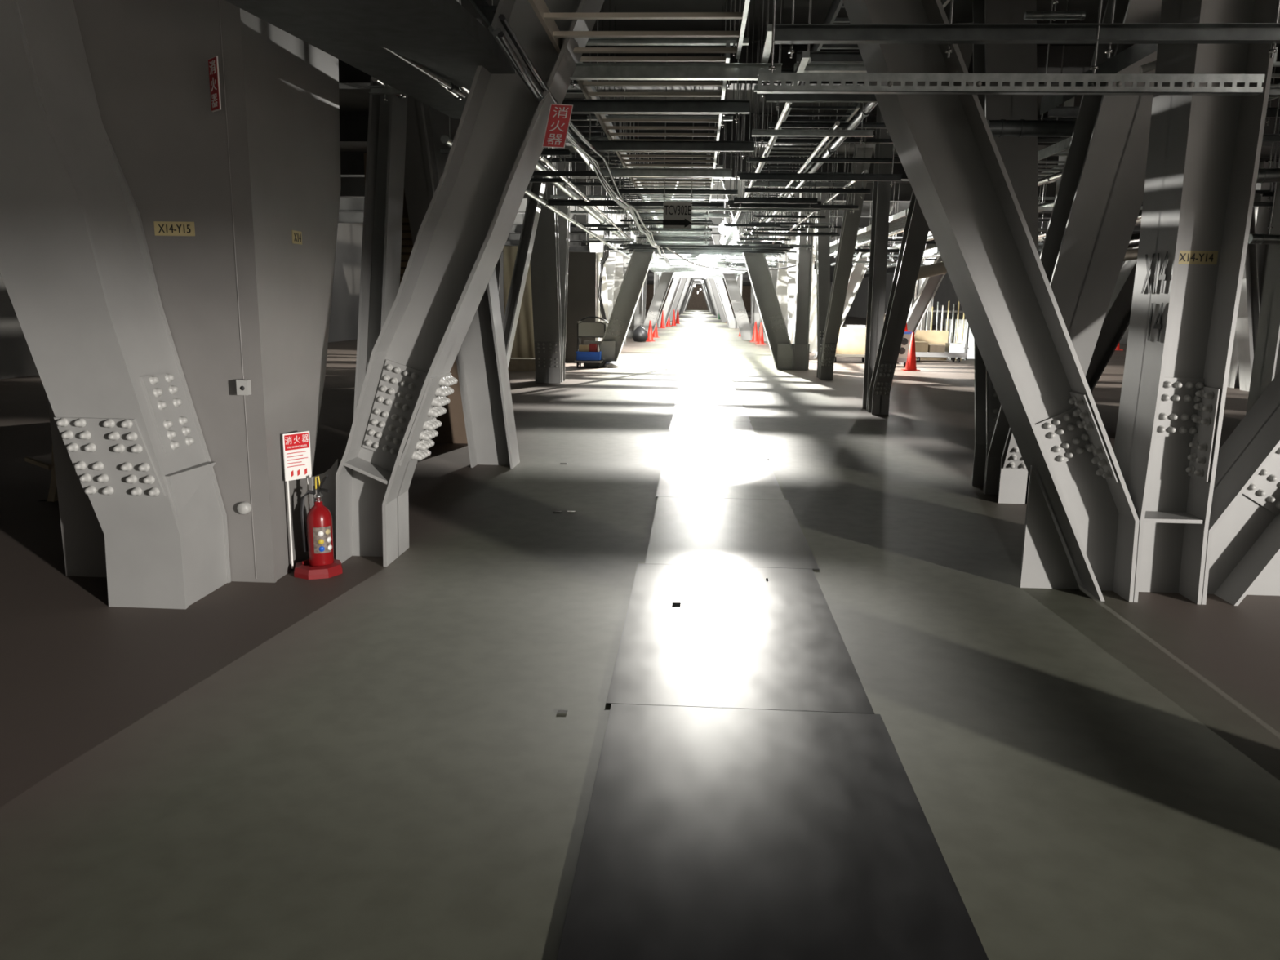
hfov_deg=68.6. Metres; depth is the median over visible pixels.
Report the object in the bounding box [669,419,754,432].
floor panel
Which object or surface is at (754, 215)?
channel
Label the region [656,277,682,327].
brace
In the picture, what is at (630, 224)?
channel
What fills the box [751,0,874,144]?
channel
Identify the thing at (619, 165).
channel
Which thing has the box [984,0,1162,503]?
brace
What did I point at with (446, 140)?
ceiling pipe
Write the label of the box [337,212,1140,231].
girder
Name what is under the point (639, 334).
sack
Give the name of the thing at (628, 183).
channel
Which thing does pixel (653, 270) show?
channel
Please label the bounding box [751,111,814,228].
channel
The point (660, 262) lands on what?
channel
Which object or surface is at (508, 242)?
girder
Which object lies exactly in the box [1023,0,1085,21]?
light fixture
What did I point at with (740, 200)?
channel
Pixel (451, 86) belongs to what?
ceiling pipe
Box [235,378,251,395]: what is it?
wall bracket
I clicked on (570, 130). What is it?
cable tray
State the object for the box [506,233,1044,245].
girder
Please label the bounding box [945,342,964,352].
metal box
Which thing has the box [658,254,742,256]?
channel
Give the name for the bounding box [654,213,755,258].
channel
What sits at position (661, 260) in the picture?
channel
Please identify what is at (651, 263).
channel
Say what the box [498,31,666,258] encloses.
power cable
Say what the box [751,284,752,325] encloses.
brace
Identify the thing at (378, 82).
ceiling pipe
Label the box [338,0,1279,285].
ceiling
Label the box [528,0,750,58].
cable tray
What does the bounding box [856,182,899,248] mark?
channel
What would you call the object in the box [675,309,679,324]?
traffic cone
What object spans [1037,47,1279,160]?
cable tray
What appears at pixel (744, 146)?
channel
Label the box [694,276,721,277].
channel
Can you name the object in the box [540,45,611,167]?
channel
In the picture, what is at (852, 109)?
cable tray
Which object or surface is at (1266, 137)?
channel
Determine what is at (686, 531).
floor panel
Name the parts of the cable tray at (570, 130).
rail, rail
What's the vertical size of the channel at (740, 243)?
1.690 m
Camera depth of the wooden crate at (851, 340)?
23.97 m
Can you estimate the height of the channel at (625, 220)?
1.730 m
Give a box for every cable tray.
[469,0,599,99]
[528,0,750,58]
[568,113,641,188]
[576,40,730,141]
[613,136,717,187]
[621,187,657,227]
[635,181,712,212]
[648,210,709,227]
[657,226,706,232]
[724,227,738,244]
[732,186,791,228]
[754,102,860,187]
[792,0,950,102]
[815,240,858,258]
[837,209,906,243]
[906,160,1065,214]
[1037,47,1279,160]
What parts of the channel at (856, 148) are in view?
threaded rod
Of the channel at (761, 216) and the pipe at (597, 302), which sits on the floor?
the pipe at (597, 302)
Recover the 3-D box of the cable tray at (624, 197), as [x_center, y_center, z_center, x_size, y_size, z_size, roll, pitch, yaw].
[0.067,-4.986,17.556,0.400,0.090,7.700,1,11,3]
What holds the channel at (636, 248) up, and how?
hanging from the ceiling
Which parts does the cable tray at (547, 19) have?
rail, rail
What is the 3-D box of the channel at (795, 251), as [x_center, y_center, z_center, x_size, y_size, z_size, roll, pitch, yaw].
[3.001,-6.026,21.402,1.352,1.730,0.083,1,11,3]
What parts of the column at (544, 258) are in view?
splice plate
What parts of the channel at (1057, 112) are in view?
threaded rod, threaded rod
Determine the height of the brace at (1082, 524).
4.208 m
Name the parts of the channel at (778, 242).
threaded rod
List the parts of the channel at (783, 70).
threaded rod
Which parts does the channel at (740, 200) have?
threaded rod, threaded rod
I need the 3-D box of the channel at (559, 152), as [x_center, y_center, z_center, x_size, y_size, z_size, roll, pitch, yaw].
[-0.999,-3.351,7.181,0.930,1.750,0.077,1,11,3]
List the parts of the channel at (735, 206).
threaded rod, threaded rod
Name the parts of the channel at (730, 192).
threaded rod, threaded rod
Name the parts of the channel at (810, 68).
threaded rod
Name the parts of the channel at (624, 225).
threaded rod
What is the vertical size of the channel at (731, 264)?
1.800 m
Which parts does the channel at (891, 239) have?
threaded rod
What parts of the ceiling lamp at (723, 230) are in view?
glass globe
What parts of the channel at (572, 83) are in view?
threaded rod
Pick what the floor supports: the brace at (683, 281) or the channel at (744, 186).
the brace at (683, 281)
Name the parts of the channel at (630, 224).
threaded rod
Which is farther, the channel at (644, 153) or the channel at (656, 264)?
the channel at (656, 264)
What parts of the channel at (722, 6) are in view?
threaded rod, threaded rod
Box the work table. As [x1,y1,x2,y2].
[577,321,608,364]
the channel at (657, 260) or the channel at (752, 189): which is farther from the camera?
the channel at (657, 260)
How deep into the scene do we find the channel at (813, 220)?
18.57 m
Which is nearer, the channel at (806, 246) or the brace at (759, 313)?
the channel at (806, 246)
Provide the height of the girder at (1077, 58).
0.440 m
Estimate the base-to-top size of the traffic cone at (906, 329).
0.620 m
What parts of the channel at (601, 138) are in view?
threaded rod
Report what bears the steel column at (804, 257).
on the floor
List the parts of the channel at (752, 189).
threaded rod, threaded rod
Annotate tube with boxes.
[925,311,928,330]
[929,306,933,330]
[935,302,938,330]
[940,305,943,330]
[946,301,950,330]
[949,303,955,359]
[955,300,959,359]
[960,312,964,359]
[964,322,968,359]
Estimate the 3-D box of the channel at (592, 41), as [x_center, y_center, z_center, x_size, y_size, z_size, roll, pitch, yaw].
[0.022,-3.116,5.185,1.200,1.430,0.076,1,11,3]
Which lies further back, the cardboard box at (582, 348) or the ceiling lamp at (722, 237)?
the ceiling lamp at (722, 237)
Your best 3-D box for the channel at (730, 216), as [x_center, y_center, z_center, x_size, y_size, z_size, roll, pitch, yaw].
[2.932,-6.988,26.310,0.970,1.690,0.060,1,11,3]
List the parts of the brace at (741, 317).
splice plate, gusset plate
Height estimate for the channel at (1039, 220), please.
1.400 m
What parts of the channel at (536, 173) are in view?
threaded rod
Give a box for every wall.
[0,222,503,379]
[645,284,751,311]
[830,247,1133,344]
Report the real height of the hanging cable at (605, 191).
3.886 m
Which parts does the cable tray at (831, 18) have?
rail, rail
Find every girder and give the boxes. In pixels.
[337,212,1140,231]
[338,40,1279,89]
[338,197,1142,218]
[339,111,1279,149]
[340,151,1279,182]
[340,177,1142,204]
[504,240,1042,249]
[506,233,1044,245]
[509,224,1140,237]
[568,246,1041,254]
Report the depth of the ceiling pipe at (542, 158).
10.41 m
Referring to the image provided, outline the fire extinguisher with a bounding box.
[300,474,333,566]
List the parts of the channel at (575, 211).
threaded rod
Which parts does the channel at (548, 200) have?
threaded rod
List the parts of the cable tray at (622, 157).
rail, rail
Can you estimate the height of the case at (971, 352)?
1.100 m
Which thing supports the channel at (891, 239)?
hanging from the ceiling
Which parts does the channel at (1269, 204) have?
threaded rod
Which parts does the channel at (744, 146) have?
threaded rod, threaded rod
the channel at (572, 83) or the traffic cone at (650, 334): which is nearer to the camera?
the channel at (572, 83)
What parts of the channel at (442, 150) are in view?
threaded rod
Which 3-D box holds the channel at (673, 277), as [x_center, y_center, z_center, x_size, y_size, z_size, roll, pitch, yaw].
[2.816,-10.557,45.093,3.600,1.750,0.075,1,11,3]
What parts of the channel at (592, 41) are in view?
threaded rod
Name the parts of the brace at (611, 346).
gusset plate, splice plate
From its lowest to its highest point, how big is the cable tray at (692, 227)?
0.090 m
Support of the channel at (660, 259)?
hanging from the ceiling
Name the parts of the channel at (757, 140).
threaded rod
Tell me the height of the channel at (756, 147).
1.630 m
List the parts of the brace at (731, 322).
gusset plate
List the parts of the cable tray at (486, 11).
rail, rail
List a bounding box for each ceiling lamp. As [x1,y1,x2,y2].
[718,211,729,234]
[720,234,724,244]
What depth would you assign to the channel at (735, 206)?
11.30 m
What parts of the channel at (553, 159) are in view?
threaded rod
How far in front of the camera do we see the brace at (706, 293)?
119.34 m
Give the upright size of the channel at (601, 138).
1.350 m
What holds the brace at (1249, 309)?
on the floor
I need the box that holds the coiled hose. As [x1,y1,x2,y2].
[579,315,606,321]
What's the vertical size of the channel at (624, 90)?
1.630 m
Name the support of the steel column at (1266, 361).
on the floor
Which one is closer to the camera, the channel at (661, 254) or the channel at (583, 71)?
the channel at (583, 71)
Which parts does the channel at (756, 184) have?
threaded rod, threaded rod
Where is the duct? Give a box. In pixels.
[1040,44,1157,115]
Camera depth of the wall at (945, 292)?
71.15 m
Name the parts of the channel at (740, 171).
threaded rod, threaded rod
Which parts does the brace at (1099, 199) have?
splice plate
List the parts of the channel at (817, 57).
threaded rod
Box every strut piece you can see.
[761,23,772,62]
[790,51,809,85]
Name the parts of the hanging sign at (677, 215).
threaded rod, threaded rod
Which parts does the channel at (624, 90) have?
threaded rod, threaded rod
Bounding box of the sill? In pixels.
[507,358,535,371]
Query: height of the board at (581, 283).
2.600 m
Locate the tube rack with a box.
[911,304,968,359]
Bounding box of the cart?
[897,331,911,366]
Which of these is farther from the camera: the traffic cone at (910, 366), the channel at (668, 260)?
the channel at (668, 260)
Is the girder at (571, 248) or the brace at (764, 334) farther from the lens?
the girder at (571, 248)
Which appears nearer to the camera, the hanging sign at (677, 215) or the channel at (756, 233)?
the hanging sign at (677, 215)
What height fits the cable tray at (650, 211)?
0.090 m
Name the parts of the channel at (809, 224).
threaded rod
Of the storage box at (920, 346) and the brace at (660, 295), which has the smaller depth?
the storage box at (920, 346)
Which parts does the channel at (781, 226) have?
threaded rod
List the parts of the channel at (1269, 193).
threaded rod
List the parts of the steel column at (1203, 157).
stiffener plate, splice plate, splice plate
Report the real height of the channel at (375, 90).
1.650 m
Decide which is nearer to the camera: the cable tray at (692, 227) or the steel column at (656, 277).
the cable tray at (692, 227)
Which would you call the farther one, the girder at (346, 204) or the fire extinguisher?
the girder at (346, 204)
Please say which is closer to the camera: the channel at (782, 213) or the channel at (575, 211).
the channel at (575, 211)
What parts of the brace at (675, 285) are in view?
gusset plate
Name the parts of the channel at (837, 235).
threaded rod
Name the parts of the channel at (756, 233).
threaded rod, threaded rod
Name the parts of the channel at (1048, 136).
threaded rod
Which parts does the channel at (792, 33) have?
threaded rod, threaded rod, threaded rod, threaded rod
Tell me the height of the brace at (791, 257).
4.210 m
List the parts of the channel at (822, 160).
threaded rod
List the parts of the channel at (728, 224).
threaded rod, threaded rod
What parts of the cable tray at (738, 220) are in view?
rail, rail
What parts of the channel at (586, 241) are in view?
threaded rod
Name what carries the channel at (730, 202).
hanging from the ceiling
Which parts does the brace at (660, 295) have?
gusset plate, splice plate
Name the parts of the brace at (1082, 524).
gusset plate, splice plate, splice plate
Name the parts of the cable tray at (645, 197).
rail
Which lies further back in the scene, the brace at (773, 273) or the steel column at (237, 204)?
the brace at (773, 273)
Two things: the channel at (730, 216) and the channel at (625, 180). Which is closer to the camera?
the channel at (625, 180)
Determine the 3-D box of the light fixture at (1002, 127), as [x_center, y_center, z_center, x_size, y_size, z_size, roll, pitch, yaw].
[2.635,-3.086,5.981,0.688,1.712,0.112,1,11,3]
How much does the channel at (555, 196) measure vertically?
1.350 m
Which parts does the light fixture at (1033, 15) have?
threaded rod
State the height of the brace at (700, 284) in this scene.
4.206 m
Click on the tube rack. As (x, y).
(955, 306)
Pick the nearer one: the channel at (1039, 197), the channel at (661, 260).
the channel at (1039, 197)
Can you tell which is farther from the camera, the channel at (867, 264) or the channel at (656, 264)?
the channel at (656, 264)
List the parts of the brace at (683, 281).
gusset plate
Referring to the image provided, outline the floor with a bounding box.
[0,309,1279,959]
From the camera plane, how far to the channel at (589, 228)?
16.62 m
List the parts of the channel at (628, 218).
threaded rod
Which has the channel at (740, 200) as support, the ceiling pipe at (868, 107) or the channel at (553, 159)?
the ceiling pipe at (868, 107)
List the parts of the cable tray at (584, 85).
rail, rail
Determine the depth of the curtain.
19.66 m
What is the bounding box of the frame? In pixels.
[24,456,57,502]
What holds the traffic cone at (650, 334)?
on the floor
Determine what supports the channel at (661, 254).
hanging from the ceiling
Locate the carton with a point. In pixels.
(593, 347)
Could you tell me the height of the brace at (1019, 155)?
4.206 m
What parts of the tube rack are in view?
post, post, rail, post, post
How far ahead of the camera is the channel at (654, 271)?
36.71 m
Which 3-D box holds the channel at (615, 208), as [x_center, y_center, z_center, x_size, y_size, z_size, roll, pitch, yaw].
[0.937,-4.177,11.589,2.650,1.730,0.060,1,11,3]
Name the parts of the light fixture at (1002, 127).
threaded rod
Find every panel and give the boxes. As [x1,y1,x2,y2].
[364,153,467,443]
[556,703,988,959]
[606,563,874,714]
[644,496,819,569]
[655,456,785,499]
[666,430,768,459]
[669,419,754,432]
[671,405,751,422]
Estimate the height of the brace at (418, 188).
4.208 m
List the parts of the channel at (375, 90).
threaded rod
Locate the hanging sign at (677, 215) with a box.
[662,45,695,228]
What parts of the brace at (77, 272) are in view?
splice plate, splice plate, stiffener plate, stiffener plate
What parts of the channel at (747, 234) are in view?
threaded rod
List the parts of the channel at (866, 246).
threaded rod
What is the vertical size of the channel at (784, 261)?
1.730 m
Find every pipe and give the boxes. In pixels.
[371,76,406,97]
[382,47,466,97]
[435,80,461,100]
[440,134,631,258]
[457,86,654,262]
[475,17,645,235]
[534,160,631,243]
[595,254,599,341]
[722,57,811,244]
[731,120,839,258]
[754,102,877,237]
[771,169,867,244]
[814,170,1062,261]
[831,200,1054,266]
[866,213,1142,269]
[886,192,1261,267]
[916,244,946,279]
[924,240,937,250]
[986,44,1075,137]
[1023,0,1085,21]
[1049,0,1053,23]
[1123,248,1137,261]
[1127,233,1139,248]
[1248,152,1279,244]
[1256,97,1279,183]
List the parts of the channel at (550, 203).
threaded rod, threaded rod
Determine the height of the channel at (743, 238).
1.690 m
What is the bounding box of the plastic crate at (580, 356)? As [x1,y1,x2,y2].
[575,351,601,360]
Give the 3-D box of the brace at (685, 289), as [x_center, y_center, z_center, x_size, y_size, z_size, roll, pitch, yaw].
[3.827,-17.176,86.748,2.106,4.206,0.400,1,11,3]
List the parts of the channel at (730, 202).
threaded rod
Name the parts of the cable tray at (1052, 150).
rail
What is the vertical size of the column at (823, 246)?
4.209 m
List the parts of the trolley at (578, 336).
push handle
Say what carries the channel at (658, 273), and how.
hanging from the ceiling
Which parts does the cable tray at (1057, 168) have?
rail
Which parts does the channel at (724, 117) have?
threaded rod, threaded rod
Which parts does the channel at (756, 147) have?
threaded rod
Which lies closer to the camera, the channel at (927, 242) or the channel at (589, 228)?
the channel at (589, 228)
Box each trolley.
[574,321,605,368]
[834,354,865,362]
[915,351,967,362]
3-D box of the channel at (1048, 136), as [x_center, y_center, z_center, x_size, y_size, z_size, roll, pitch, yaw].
[7.095,-4.718,14.012,2.147,1.400,0.077,1,11,3]
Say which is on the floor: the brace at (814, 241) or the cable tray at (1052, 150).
the brace at (814, 241)
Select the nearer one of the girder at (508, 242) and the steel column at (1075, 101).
the steel column at (1075, 101)
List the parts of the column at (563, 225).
splice plate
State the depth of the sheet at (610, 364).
21.07 m
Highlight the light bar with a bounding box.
[1138,60,1156,73]
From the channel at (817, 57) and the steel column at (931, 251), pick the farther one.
the steel column at (931, 251)
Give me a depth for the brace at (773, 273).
31.82 m
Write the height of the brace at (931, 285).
4.208 m
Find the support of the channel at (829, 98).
hanging from the ceiling
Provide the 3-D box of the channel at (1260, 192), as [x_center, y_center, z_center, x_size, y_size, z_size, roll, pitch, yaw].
[7.611,-4.306,11.906,2.043,1.400,0.077,1,11,3]
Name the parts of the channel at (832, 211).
threaded rod, threaded rod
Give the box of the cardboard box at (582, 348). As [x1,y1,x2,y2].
[578,344,589,351]
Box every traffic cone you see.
[646,320,654,341]
[653,324,659,337]
[658,310,666,328]
[665,315,671,326]
[671,309,676,325]
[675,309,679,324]
[750,321,758,342]
[755,322,765,344]
[901,332,919,371]
[904,322,911,332]
[1115,342,1123,350]
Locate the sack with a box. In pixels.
[631,325,648,342]
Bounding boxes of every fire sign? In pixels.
[208,55,221,111]
[542,103,573,148]
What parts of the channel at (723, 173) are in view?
threaded rod, threaded rod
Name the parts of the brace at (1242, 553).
splice plate, gusset plate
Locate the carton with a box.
[589,343,596,351]
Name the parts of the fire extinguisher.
handle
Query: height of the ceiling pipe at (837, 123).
0.040 m
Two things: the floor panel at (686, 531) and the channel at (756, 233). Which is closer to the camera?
the floor panel at (686, 531)
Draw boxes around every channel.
[368,85,406,104]
[439,116,558,160]
[458,0,569,163]
[493,0,596,182]
[528,95,572,187]
[539,88,630,210]
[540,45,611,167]
[543,88,626,202]
[550,188,610,199]
[551,147,625,190]
[561,0,750,123]
[565,4,608,142]
[569,0,782,84]
[569,149,631,217]
[570,0,732,88]
[570,151,629,231]
[579,5,754,159]
[582,164,630,245]
[583,152,635,228]
[586,0,733,127]
[586,0,749,55]
[587,189,633,234]
[589,182,634,243]
[597,214,648,228]
[600,0,732,183]
[606,198,627,250]
[608,88,821,215]
[609,209,622,245]
[609,235,629,254]
[613,5,723,155]
[613,45,737,199]
[616,89,712,215]
[617,88,723,168]
[617,88,813,216]
[619,187,793,251]
[620,114,711,226]
[621,180,790,250]
[622,192,789,245]
[622,193,789,253]
[626,88,719,186]
[626,88,724,211]
[626,195,785,255]
[627,123,708,226]
[627,182,786,253]
[629,152,710,234]
[629,186,781,257]
[630,213,782,253]
[631,97,728,221]
[631,168,710,232]
[636,152,708,241]
[638,152,708,241]
[638,152,713,229]
[642,196,707,245]
[643,152,711,235]
[648,152,711,237]
[648,267,747,271]
[649,265,727,266]
[649,266,737,268]
[649,266,746,268]
[649,269,746,272]
[650,157,711,241]
[650,262,724,264]
[650,263,728,266]
[650,268,726,270]
[651,182,710,244]
[652,270,744,274]
[653,270,724,272]
[654,185,709,244]
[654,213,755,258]
[654,259,742,275]
[655,254,743,257]
[655,259,739,275]
[657,257,744,261]
[657,273,739,275]
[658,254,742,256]
[658,257,726,259]
[658,260,737,277]
[658,273,738,275]
[660,262,745,263]
[661,253,706,255]
[661,260,737,276]
[661,261,745,262]
[666,257,706,261]
[668,260,706,262]
[672,276,724,278]
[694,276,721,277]
[723,110,780,231]
[726,216,744,260]
[727,111,822,205]
[728,89,858,213]
[728,217,777,268]
[728,221,767,257]
[728,262,775,267]
[733,89,817,208]
[733,221,786,264]
[735,92,850,178]
[736,102,810,197]
[736,185,782,244]
[737,180,785,245]
[737,221,781,261]
[738,186,787,241]
[739,0,902,186]
[739,155,791,243]
[741,151,793,238]
[742,147,797,239]
[743,180,813,249]
[744,19,871,199]
[744,147,801,232]
[745,91,853,187]
[746,4,901,168]
[746,147,805,234]
[746,220,817,227]
[748,146,808,227]
[749,217,811,250]
[750,34,893,147]
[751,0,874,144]
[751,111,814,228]
[751,146,836,239]
[753,102,820,221]
[754,8,781,98]
[755,93,826,222]
[756,0,1265,95]
[757,148,846,228]
[758,146,838,239]
[759,186,783,238]
[760,0,866,73]
[761,146,833,228]
[762,147,858,213]
[764,102,831,213]
[764,186,796,222]
[765,0,877,111]
[766,102,839,213]
[768,0,888,135]
[773,0,1279,57]
[786,193,799,254]
[793,0,944,72]
[795,0,863,63]
[834,201,898,257]
[852,206,895,265]
[853,248,899,253]
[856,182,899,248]
[864,206,926,266]
[864,271,894,274]
[888,181,902,243]
[921,250,936,260]
[925,241,935,244]
[1037,117,1076,120]
[1037,137,1069,142]
[1038,196,1054,199]
[1038,206,1053,210]
[1038,210,1052,213]
[1038,218,1049,222]
[1038,227,1047,231]
[1041,136,1142,212]
[1047,0,1279,125]
[1253,128,1279,211]
[1254,190,1276,194]
[1262,118,1279,202]
[1262,133,1279,142]
[1268,86,1279,96]
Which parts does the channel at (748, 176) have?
threaded rod, threaded rod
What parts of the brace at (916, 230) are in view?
splice plate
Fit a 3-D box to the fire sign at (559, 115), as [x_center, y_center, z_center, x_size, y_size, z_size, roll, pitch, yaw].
[-0.421,-1.809,4.792,0.160,0.211,0.021,-1,11,-11]
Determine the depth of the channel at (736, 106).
6.00 m
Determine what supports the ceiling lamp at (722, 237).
hanging from the ceiling
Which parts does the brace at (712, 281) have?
gusset plate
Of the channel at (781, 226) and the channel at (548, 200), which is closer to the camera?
the channel at (548, 200)
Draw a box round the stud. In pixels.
[236,501,251,514]
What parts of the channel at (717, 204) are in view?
threaded rod, threaded rod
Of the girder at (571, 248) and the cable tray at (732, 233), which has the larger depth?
the girder at (571, 248)
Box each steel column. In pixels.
[47,0,341,582]
[353,75,408,417]
[634,235,643,329]
[653,254,659,327]
[736,274,742,296]
[751,240,762,337]
[792,180,814,370]
[862,106,893,411]
[917,231,937,329]
[1054,94,1082,199]
[1113,0,1279,604]
[1226,160,1279,388]
[1245,182,1279,414]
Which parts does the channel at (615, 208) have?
threaded rod, threaded rod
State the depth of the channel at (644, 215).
13.40 m
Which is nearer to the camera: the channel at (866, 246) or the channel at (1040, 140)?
the channel at (1040, 140)
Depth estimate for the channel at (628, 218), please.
14.18 m
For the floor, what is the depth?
3.57 m
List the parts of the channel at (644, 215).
threaded rod, threaded rod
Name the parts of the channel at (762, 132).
threaded rod, threaded rod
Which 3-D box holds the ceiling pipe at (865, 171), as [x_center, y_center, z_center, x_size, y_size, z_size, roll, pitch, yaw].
[2.627,-4.579,17.833,0.040,0.040,19.000,1,11,3]
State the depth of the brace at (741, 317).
37.56 m
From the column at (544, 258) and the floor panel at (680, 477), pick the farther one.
the column at (544, 258)
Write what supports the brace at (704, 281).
on the floor
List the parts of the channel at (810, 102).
threaded rod, threaded rod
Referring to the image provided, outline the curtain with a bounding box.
[502,245,534,358]
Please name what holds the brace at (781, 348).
on the floor
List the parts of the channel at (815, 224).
threaded rod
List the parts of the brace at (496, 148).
gusset plate, stiffener plate, splice plate, splice plate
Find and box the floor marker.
[557,710,568,714]
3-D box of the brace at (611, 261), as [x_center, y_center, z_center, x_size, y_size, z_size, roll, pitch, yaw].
[-0.954,-5.955,27.796,0.380,4.210,2.598,1,11,3]
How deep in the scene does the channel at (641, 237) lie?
17.23 m
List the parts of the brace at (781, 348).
splice plate, gusset plate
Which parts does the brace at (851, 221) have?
splice plate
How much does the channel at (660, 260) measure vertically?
1.750 m
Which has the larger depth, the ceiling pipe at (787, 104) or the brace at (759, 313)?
the brace at (759, 313)
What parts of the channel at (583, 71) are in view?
threaded rod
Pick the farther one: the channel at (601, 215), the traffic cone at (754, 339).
the traffic cone at (754, 339)
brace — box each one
[0,0,231,608]
[311,0,604,566]
[404,95,433,245]
[420,0,519,468]
[495,253,501,293]
[502,146,553,368]
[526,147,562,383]
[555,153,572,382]
[583,182,678,366]
[588,205,608,341]
[605,214,617,319]
[613,214,625,344]
[622,231,630,343]
[626,254,635,337]
[633,271,673,333]
[642,284,644,323]
[644,275,647,321]
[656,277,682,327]
[669,277,687,320]
[675,277,690,317]
[678,278,693,315]
[681,279,694,312]
[683,282,694,311]
[684,286,693,310]
[700,284,709,311]
[701,282,711,311]
[702,278,715,315]
[702,280,713,313]
[705,278,718,318]
[708,260,738,328]
[708,278,726,321]
[711,235,759,340]
[721,179,809,369]
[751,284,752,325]
[759,312,760,328]
[760,231,770,341]
[770,227,781,291]
[775,217,787,323]
[786,217,798,338]
[790,212,816,343]
[813,202,895,359]
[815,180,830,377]
[817,147,873,379]
[842,0,1139,602]
[867,22,973,414]
[896,252,944,364]
[971,0,1038,493]
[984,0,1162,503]
[1085,246,1138,391]
[1201,371,1279,605]
[1235,206,1260,391]
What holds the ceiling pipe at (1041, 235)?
on the channel at (1039, 228)
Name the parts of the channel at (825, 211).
threaded rod, threaded rod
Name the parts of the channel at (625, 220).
threaded rod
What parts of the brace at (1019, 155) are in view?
splice plate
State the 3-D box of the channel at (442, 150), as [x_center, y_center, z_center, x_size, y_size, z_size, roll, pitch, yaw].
[-1.173,-3.519,7.782,1.022,1.650,0.077,1,11,3]
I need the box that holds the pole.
[914,280,917,300]
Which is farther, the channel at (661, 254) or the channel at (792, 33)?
the channel at (661, 254)
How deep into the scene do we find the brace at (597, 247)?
24.74 m
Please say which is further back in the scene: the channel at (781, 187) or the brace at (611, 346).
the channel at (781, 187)
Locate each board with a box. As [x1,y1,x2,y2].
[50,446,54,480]
[564,252,595,363]
[686,346,718,349]
[687,343,716,346]
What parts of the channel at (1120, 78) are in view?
threaded rod, threaded rod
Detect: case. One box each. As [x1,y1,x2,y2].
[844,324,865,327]
[914,329,948,359]
[944,319,974,359]
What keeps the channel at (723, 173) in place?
hanging from the ceiling
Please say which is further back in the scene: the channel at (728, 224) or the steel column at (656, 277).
the steel column at (656, 277)
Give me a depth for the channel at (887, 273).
31.97 m
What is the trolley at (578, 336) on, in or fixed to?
on the floor
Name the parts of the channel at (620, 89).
threaded rod, threaded rod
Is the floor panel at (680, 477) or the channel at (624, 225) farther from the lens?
the channel at (624, 225)
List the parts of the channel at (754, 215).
threaded rod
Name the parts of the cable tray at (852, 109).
rail, rail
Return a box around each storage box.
[915,341,928,351]
[927,344,945,352]
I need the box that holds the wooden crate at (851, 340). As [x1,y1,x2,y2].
[835,326,866,354]
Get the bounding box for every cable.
[488,26,670,263]
[492,30,669,264]
[496,27,670,264]
[497,31,668,262]
[498,13,669,262]
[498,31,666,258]
[502,17,672,262]
[598,198,609,319]
[599,198,610,321]
[600,191,606,321]
[600,192,607,319]
[666,247,713,268]
[712,265,796,271]
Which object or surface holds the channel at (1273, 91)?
hanging from the ceiling
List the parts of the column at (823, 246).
splice plate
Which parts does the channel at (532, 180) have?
threaded rod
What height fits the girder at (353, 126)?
0.440 m
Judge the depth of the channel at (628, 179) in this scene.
12.11 m
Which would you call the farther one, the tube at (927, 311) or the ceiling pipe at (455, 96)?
the tube at (927, 311)
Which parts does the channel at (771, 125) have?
threaded rod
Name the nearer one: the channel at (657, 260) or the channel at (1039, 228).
the channel at (1039, 228)
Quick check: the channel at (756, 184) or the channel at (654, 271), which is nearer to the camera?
the channel at (756, 184)
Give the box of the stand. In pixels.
[282,431,342,579]
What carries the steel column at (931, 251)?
on the floor
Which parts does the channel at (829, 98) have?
threaded rod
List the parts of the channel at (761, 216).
threaded rod, threaded rod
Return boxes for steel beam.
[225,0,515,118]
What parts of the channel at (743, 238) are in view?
threaded rod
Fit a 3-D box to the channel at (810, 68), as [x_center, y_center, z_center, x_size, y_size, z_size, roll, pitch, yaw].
[1.396,-3.108,5.437,0.937,1.500,0.083,1,11,3]
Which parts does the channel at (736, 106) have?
threaded rod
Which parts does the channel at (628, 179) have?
threaded rod, threaded rod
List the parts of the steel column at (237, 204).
plate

